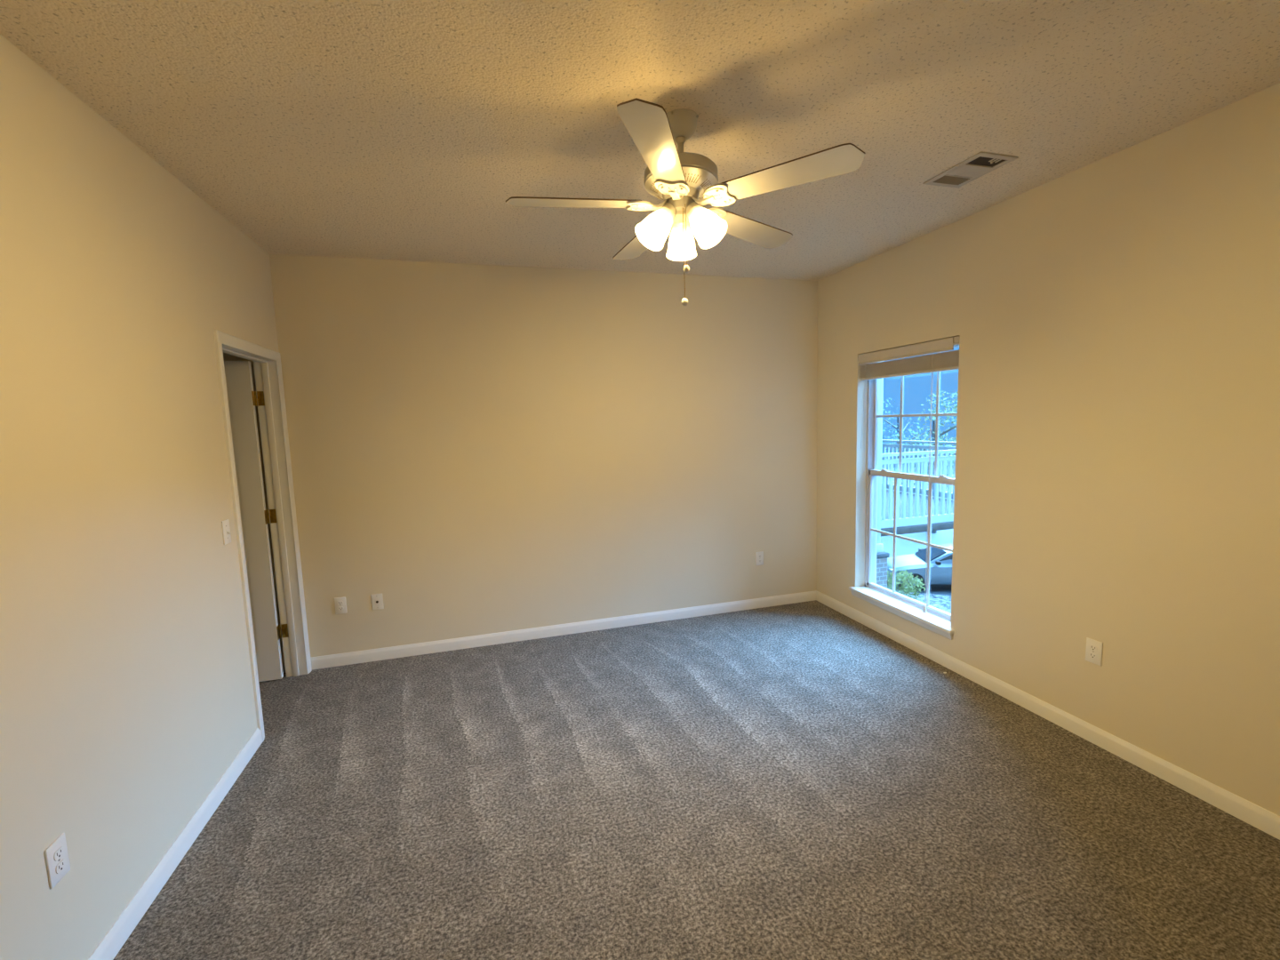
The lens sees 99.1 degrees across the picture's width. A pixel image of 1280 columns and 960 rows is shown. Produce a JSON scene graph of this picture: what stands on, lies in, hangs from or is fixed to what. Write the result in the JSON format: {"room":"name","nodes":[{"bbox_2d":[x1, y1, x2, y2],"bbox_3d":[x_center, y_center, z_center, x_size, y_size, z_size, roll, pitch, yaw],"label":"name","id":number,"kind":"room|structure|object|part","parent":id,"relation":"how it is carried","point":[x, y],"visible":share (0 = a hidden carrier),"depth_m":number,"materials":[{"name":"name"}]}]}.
{"room":"empty bedroom","nodes":[
{"label":"empty bedroom","id":0,"kind":"room"},
{"bbox_2d":[0,33,279,959],"bbox_3d":[-1.705,0.157,1.371,0.115,2.740,4.620,-4,6,-16],"label":"wall","id":1,"kind":"structure","parent":0,"point":[127,695],"depth_m":1.80,"materials":[{"name":"beige paint"}]},
{"bbox_2d":[44,832,70,888],"bbox_3d":[-1.631,1.066,1.530,0.009,0.116,0.072,-4,6,-16],"label":"wall outlet","id":2,"kind":"object","parent":1,"relation":"attached to","point":[57,860],"visible":1,"depth_m":1.52,"materials":[{"name":"white plastic"}]},
{"bbox_2d":[53,846,63,861],"bbox_3d":[-1.629,1.046,1.529,0.003,0.025,0.034,-4,6,-16],"label":"receptacle","id":3,"kind":"object","parent":2,"relation":"attached to","point":[58,851],"depth_m":1.53,"materials":[{"name":"grey plastic"}]},
{"bbox_2d":[55,858,65,873],"bbox_3d":[-1.627,1.085,1.533,0.003,0.025,0.034,-4,6,-16],"label":"receptacle","id":4,"kind":"object","parent":2,"relation":"attached to","point":[60,863],"depth_m":1.53,"materials":[{"name":"grey plastic"}]},
{"bbox_2d":[88,728,262,959],"bbox_3d":[-1.475,1.516,1.097,0.014,0.083,3.711,-4,6,-16],"label":"baseboard","id":5,"kind":"structure","parent":1,"relation":"attached to","point":[110,945],"depth_m":2.02,"materials":[{"name":"white paint"}]},
{"bbox_2d":[221,519,231,544],"bbox_3d":[-1.997,0.251,2.645,0.020,0.116,0.074,-4,6,-16],"label":"light switch","id":6,"kind":"object","parent":1,"relation":"attached to","point":[225,524],"visible":1,"depth_m":2.64,"materials":[{"name":"white plastic"}]},
{"bbox_2d":[213,329,311,741],"bbox_3d":[-2.582,0.311,3.060,0.912,2.124,0.886,-4,6,-16],"label":"door","id":7,"kind":"structure","parent":1,"relation":"in","point":[239,400],"depth_m":3.47,"materials":[{"name":"white paint"}]},
{"bbox_3d":[-2.278,0.292,3.147,0.016,2.124,0.886,-4,6,-16],"label":"casing","id":8,"kind":"part","parent":7,"relation":"part of","materials":[{"name":"white paint"}]},
{"bbox_2d":[223,254,817,672],"bbox_3d":[-1.039,-0.154,4.061,5.689,2.740,0.200,-4,6,-16],"label":"wall","id":9,"kind":"structure","parent":0,"point":[476,449],"depth_m":4.03,"materials":[{"name":"beige paint"}]},
{"bbox_2d":[334,596,346,614],"bbox_3d":[-2.058,0.863,3.751,0.072,0.116,0.009,-4,6,-16],"label":"wall outlet","id":10,"kind":"object","parent":9,"relation":"attached to","point":[340,603],"visible":1,"depth_m":3.75,"materials":[{"name":"white plastic"}]},
{"bbox_2d":[370,593,383,609],"bbox_3d":[-1.835,0.852,3.812,0.072,0.112,0.016,-4,6,-16],"label":"plate","id":11,"kind":"object","parent":9,"relation":"attached to","point":[377,599],"visible":1,"depth_m":3.81,"materials":[{"name":"white plastic"}]},
{"bbox_2d":[310,590,815,669],"bbox_3d":[-0.346,1.138,4.281,3.989,0.083,0.014,-4,6,-16],"label":"baseboard","id":12,"kind":"structure","parent":9,"relation":"attached to","point":[324,661],"depth_m":4.17,"materials":[{"name":"white paint"}]},
{"bbox_2d":[755,551,763,565],"bbox_3d":[1.018,0.666,4.639,0.072,0.116,0.009,-4,6,-16],"label":"wall outlet","id":13,"kind":"object","parent":9,"relation":"attached to","point":[759,556],"visible":1,"depth_m":4.64,"materials":[{"name":"white plastic"}]},
{"bbox_2d":[0,0,1279,280],"bbox_3d":[-0.435,-1.363,1.621,5.739,0.150,5.070,-4,6,-16],"label":"ceiling","id":14,"kind":"structure","parent":0,"point":[394,130],"depth_m":1.91,"materials":[{"name":"white paint"}]},
{"bbox_2d":[505,97,865,305],"bbox_3d":[0.127,-1.009,2.102,1.240,0.690,1.219,-4,6,-16],"label":"ceiling fan","id":15,"kind":"object","parent":14,"relation":"hanging from","point":[674,176],"visible":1,"depth_m":1.98,"materials":[{"name":"white wood"}]},
{"bbox_3d":[-0.247,-1.036,2.038,0.505,0.032,0.136,-2,6,-3],"label":"fan blade","id":16,"kind":"part","parent":15,"relation":"part of","materials":[{"name":"white wood"}]},
{"bbox_3d":[0.008,-1.063,2.437,0.136,0.038,0.504,-4,7,-21],"label":"fan blade","id":17,"kind":"part","parent":15,"relation":"part of","materials":[{"name":"white wood"}]},
{"bbox_3d":[0.056,-1.015,1.674,0.135,0.049,0.504,0,6,15],"label":"fan blade","id":18,"kind":"part","parent":15,"relation":"part of","materials":[{"name":"white wood"}]},
{"bbox_3d":[0.057,-0.929,2.025,0.054,0.053,0.052,-4,6,-16],"label":"bulb","id":19,"kind":"part","parent":15,"relation":"part of","materials":[{"name":"white glass"}]},
{"bbox_3d":[0.058,-0.934,2.019,0.149,0.153,0.122,-4,6,-16],"label":"lamp shade","id":20,"kind":"part","parent":15,"relation":"part of","materials":[{"name":"white glass"}]},
{"bbox_3d":[0.106,-1.002,2.042,0.060,0.057,0.059,-4,6,-16],"label":"lamp arm","id":21,"kind":"part","parent":15,"relation":"part of","materials":[{"name":"metal"}]},
{"bbox_3d":[0.161,-1.007,2.120,0.060,0.055,0.061,-4,6,-16],"label":"lamp arm","id":22,"kind":"part","parent":15,"relation":"part of","materials":[{"name":"metal"}]},
{"bbox_3d":[0.173,-0.948,2.183,0.120,0.153,0.144,-4,6,-16],"label":"lamp shade","id":23,"kind":"part","parent":15,"relation":"part of","materials":[{"name":"white glass"}]},
{"bbox_3d":[0.164,-0.848,2.037,0.003,0.342,0.004,-4,6,-16],"label":"pull chain","id":24,"kind":"part","parent":15,"relation":"part of","materials":[{"name":"gold metal"}]},
{"bbox_3d":[0.169,-0.671,2.056,0.025,0.026,0.025,-4,6,-16],"label":"pull knob","id":25,"kind":"part","parent":15,"relation":"part of","materials":[{"name":"white ceramic"}]},
{"bbox_3d":[0.170,-0.907,2.024,0.003,0.224,0.004,-4,6,-16],"label":"pull chain","id":26,"kind":"part","parent":15,"relation":"part of","materials":[{"name":"gold metal"}]},
{"bbox_3d":[0.174,-0.788,2.037,0.025,0.026,0.025,-4,6,-16],"label":"pull knob","id":27,"kind":"part","parent":15,"relation":"part of","materials":[{"name":"white ceramic"}]},
{"bbox_3d":[0.200,-1.002,2.035,0.062,0.056,0.061,-4,6,-16],"label":"lamp arm","id":28,"kind":"part","parent":15,"relation":"part of","materials":[{"name":"metal"}]},
{"bbox_3d":[0.253,-0.936,2.006,0.130,0.153,0.142,-4,6,-16],"label":"lamp shade","id":29,"kind":"part","parent":15,"relation":"part of","materials":[{"name":"white glass"}]},
{"bbox_3d":[0.244,-0.930,2.008,0.054,0.053,0.054,-4,6,-16],"label":"bulb","id":30,"kind":"part","parent":15,"relation":"part of","materials":[{"name":"white glass"}]},
{"bbox_3d":[0.466,-1.060,2.317,0.504,0.048,0.135,-7,8,-39],"label":"fan blade","id":31,"kind":"part","parent":15,"relation":"part of","materials":[{"name":"white wood"}]},
{"bbox_3d":[0.494,-1.032,1.847,0.505,0.037,0.134,2,7,33],"label":"fan blade","id":32,"kind":"part","parent":15,"relation":"part of","materials":[{"name":"white wood"}]},
{"bbox_2d":[923,152,1018,187],"bbox_3d":[1.536,-1.442,2.551,0.216,0.010,0.323,-4,6,-16],"label":"ceiling vent","id":33,"kind":"object","parent":14,"relation":"in","point":[980,164],"visible":1,"depth_m":2.53,"materials":[{"name":"metal"}]},
{"bbox_3d":[1.595,-1.433,2.454,0.044,0.009,0.034,-4,6,-16],"label":"damper lever","id":34,"kind":"part","parent":33,"relation":"part of","materials":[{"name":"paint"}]},
{"bbox_2d":[113,600,1279,959],"bbox_3d":[-0.348,1.509,1.931,5.739,0.150,5.070,-4,6,-16],"label":"floor","id":35,"kind":"structure","parent":0,"point":[797,780],"depth_m":2.20,"materials":[{"name":"carpet"}]},
{"bbox_2d":[816,82,1279,815],"bbox_3d":[2.272,-0.088,2.520,0.200,2.740,4.620,-4,6,-16],"label":"wall","id":36,"kind":"structure","parent":0,"point":[1115,317],"depth_m":2.50,"materials":[{"name":"beige paint"}]},
{"bbox_2d":[848,345,959,639],"bbox_3d":[1.870,0.021,3.813,0.206,1.879,0.983,-4,6,-16],"label":"window","id":37,"kind":"structure","parent":36,"relation":"in","point":[938,625],"depth_m":4.01,"materials":[{"name":"white plastic"}]},
{"bbox_3d":[1.859,0.904,3.897,0.126,0.026,0.983,-4,6,-16],"label":"sill","id":38,"kind":"part","parent":37,"relation":"part of","materials":[{"name":"white paint"}]},
{"bbox_3d":[1.929,-0.016,3.826,0.082,1.813,0.915,-4,6,-16],"label":"frame","id":39,"kind":"part","parent":37,"relation":"part of","materials":[{"name":"white plastic"}]},
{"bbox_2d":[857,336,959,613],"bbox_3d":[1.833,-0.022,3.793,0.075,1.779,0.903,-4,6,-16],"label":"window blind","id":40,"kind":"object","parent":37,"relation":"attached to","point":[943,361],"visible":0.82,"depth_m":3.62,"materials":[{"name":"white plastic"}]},
{"bbox_3d":[1.685,-0.469,4.117,0.003,0.790,0.047,-4,7,-21],"label":"tilt cord","id":41,"kind":"part","parent":40,"relation":"part of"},
{"bbox_3d":[1.817,-0.723,3.725,0.050,0.017,0.889,-4,6,-16],"label":"rail","id":42,"kind":"part","parent":40,"relation":"part of","materials":[{"name":"white plastic"}]},
{"bbox_3d":[1.881,0.019,3.552,0.006,1.650,0.015,-6,7,-34],"label":"lift cord","id":43,"kind":"part","parent":40,"relation":"part of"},
{"bbox_3d":[1.923,0.416,3.867,0.030,0.922,0.875,-4,6,-16],"label":"sash","id":44,"kind":"part","parent":37,"relation":"part of","materials":[{"name":"white plastic"}]},
{"bbox_3d":[1.933,-0.447,3.785,0.030,0.903,0.875,-4,6,-16],"label":"sash","id":45,"kind":"part","parent":37,"relation":"part of","materials":[{"name":"white plastic"}]},
{"bbox_2d":[816,590,1279,839],"bbox_3d":[2.209,1.239,2.632,0.014,0.083,4.620,-4,6,-16],"label":"baseboard","id":46,"kind":"structure","parent":36,"relation":"attached to","point":[1268,822],"depth_m":2.65,"materials":[{"name":"white paint"}]},
{"bbox_2d":[1085,637,1103,665],"bbox_3d":[2.187,0.827,2.631,0.009,0.116,0.072,-4,6,-16],"label":"wall outlet","id":47,"kind":"object","parent":36,"relation":"attached to","point":[1093,650],"visible":1,"depth_m":2.63,"materials":[{"name":"white plastic"}]},
{"bbox_2d":[1088,652,1096,658],"bbox_3d":[2.185,0.847,2.633,0.003,0.025,0.034,-4,6,-16],"label":"receptacle","id":48,"kind":"object","parent":47,"relation":"attached to","point":[1092,655],"depth_m":2.63,"materials":[{"name":"grey plastic"}]},
{"bbox_2d":[1089,644,1097,651],"bbox_3d":[2.184,0.808,2.628,0.003,0.025,0.034,-4,6,-16],"label":"receptacle","id":49,"kind":"object","parent":47,"relation":"attached to","point":[1092,647],"depth_m":2.63,"materials":[{"name":"grey plastic"}]},
{"label":"outside","id":50,"kind":"structure","parent":0,"visible":0},
{"bbox_2d":[881,453,953,595],"bbox_3d":[32.122,1.646,37.479,75.400,0.200,95.000,-4,6,-16],"label":"ground","id":51,"kind":"structure","parent":50,"point":[934,588],"depth_m":20.32,"materials":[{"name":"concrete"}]},
{"bbox_2d":[876,551,889,588],"bbox_3d":[3.253,3.291,7.678,0.280,4.660,0.280,-4,6,-16],"label":"brick pier","id":52,"kind":"structure","parent":51,"relation":"on","point":[881,557],"depth_m":7.35,"materials":[{"name":"brick"}]},
{"bbox_2d":[876,360,883,552],"bbox_3d":[3.129,-0.793,7.238,0.170,3.558,0.170,-4,6,-16],"label":"porch column","id":53,"kind":"structure","parent":52,"relation":"on","point":[879,546],"depth_m":7.25,"materials":[{"name":"white wood"}]},
{"bbox_2d":[887,543,952,589],"bbox_3d":[11.660,3.221,20.658,4.660,1.440,1.985,-1,6,9],"label":"parked car","id":54,"kind":"object","parent":51,"relation":"on","point":[940,572],"visible":0.37,"depth_m":20.07,"materials":[{"name":"silver metal"}]},
{"bbox_2d":[896,591,951,613],"bbox_3d":[9.350,5.220,9.532,15.015,0.060,25.200,-4,6,-16],"label":"mulch bed","id":55,"kind":"object","parent":51,"relation":"on","point":[941,602],"visible":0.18,"depth_m":18.82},
{"bbox_2d":[887,568,925,599],"bbox_3d":[9.040,3.662,19.072,1.743,1.102,1.714,-4,6,-16],"label":"shrub","id":56,"kind":"object","parent":55,"relation":"on","point":[899,576],"visible":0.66,"depth_m":18.84,"materials":[{"name":"green plant"}]},
{"bbox_3d":[1.552,3.278,7.573,0.140,4.810,0.140,-4,6,-16],"label":"porch post","id":57,"kind":"object","parent":51,"relation":"on","visible":0},
{"bbox_2d":[880,489,953,536],"bbox_3d":[3.148,0.528,9.762,5.300,0.090,4.200,-4,6,-16],"label":"porch deck","id":58,"kind":"object","parent":57,"relation":"on","point":[945,525],"visible":0.04,"depth_m":8.63,"materials":[{"name":"grey wood"}]},
{"bbox_2d":[880,449,955,527],"bbox_3d":[3.809,0.124,7.770,4.810,1.100,0.090,-4,6,-16],"label":"porch railing","id":59,"kind":"object","parent":58,"relation":"on","point":[904,521],"visible":0.25,"depth_m":7.80,"materials":[{"name":"white wood"}]},
{"bbox_3d":[3.823,0.596,7.821,4.810,0.110,0.050,-4,6,-16],"label":"rail","id":60,"kind":"part","parent":59,"relation":"part of","materials":[{"name":"white wood"}]},
{"bbox_3d":[3.796,-0.276,7.727,4.810,0.065,0.040,-4,6,-16],"label":"rail","id":61,"kind":"part","parent":59,"relation":"part of","materials":[{"name":"white wood"}]},
{"bbox_3d":[3.793,-0.372,7.716,4.810,0.040,0.090,-4,6,-16],"label":"rail","id":62,"kind":"part","parent":59,"relation":"part of","materials":[{"name":"white wood"}]},
{"bbox_2d":[882,439,956,499],"bbox_3d":[5.596,-0.226,10.514,0.090,1.100,4.000,-4,6,-16],"label":"porch railing","id":63,"kind":"object","parent":58,"relation":"on","point":[884,445],"visible":0.23,"depth_m":10.78,"materials":[{"name":"white wood"}]},
{"bbox_3d":[5.584,-0.626,10.471,0.040,0.065,4.000,-4,6,-16],"label":"rail","id":64,"kind":"part","parent":63,"relation":"part of","materials":[{"name":"white wood"}]},
{"bbox_3d":[5.581,-0.723,10.460,0.090,0.040,4.000,-4,6,-16],"label":"rail","id":65,"kind":"part","parent":63,"relation":"part of","materials":[{"name":"white wood"}]},
{"bbox_3d":[5.610,0.246,10.565,0.050,0.110,4.000,-4,6,-16],"label":"rail","id":66,"kind":"part","parent":63,"relation":"part of","materials":[{"name":"white wood"}]},
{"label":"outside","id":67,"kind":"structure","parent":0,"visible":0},
{"bbox_2d":[880,472,953,557],"bbox_3d":[42.792,2.084,29.349,78.400,0.030,67.200,-4,6,-16],"label":"pavement","id":68,"kind":"structure","parent":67,"point":[903,547],"depth_m":27.77,"materials":[{"name":"concrete"}]},
{"bbox_2d":[881,398,932,482],"bbox_3d":[16.139,-1.869,35.926,5.767,8.099,5.502,-4,6,-16],"label":"tree","id":69,"kind":"object","parent":68,"relation":"on","point":[897,427],"visible":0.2,"depth_m":35.51,"materials":[{"name":"green plant"}]},
{"bbox_2d":[893,391,957,533],"bbox_3d":[15.880,-0.957,28.972,5.718,7.792,4.941,-4,6,-16],"label":"tree","id":70,"kind":"object","parent":68,"relation":"on","point":[954,410],"visible":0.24,"depth_m":29.16,"materials":[{"name":"green plant"}]}
]}

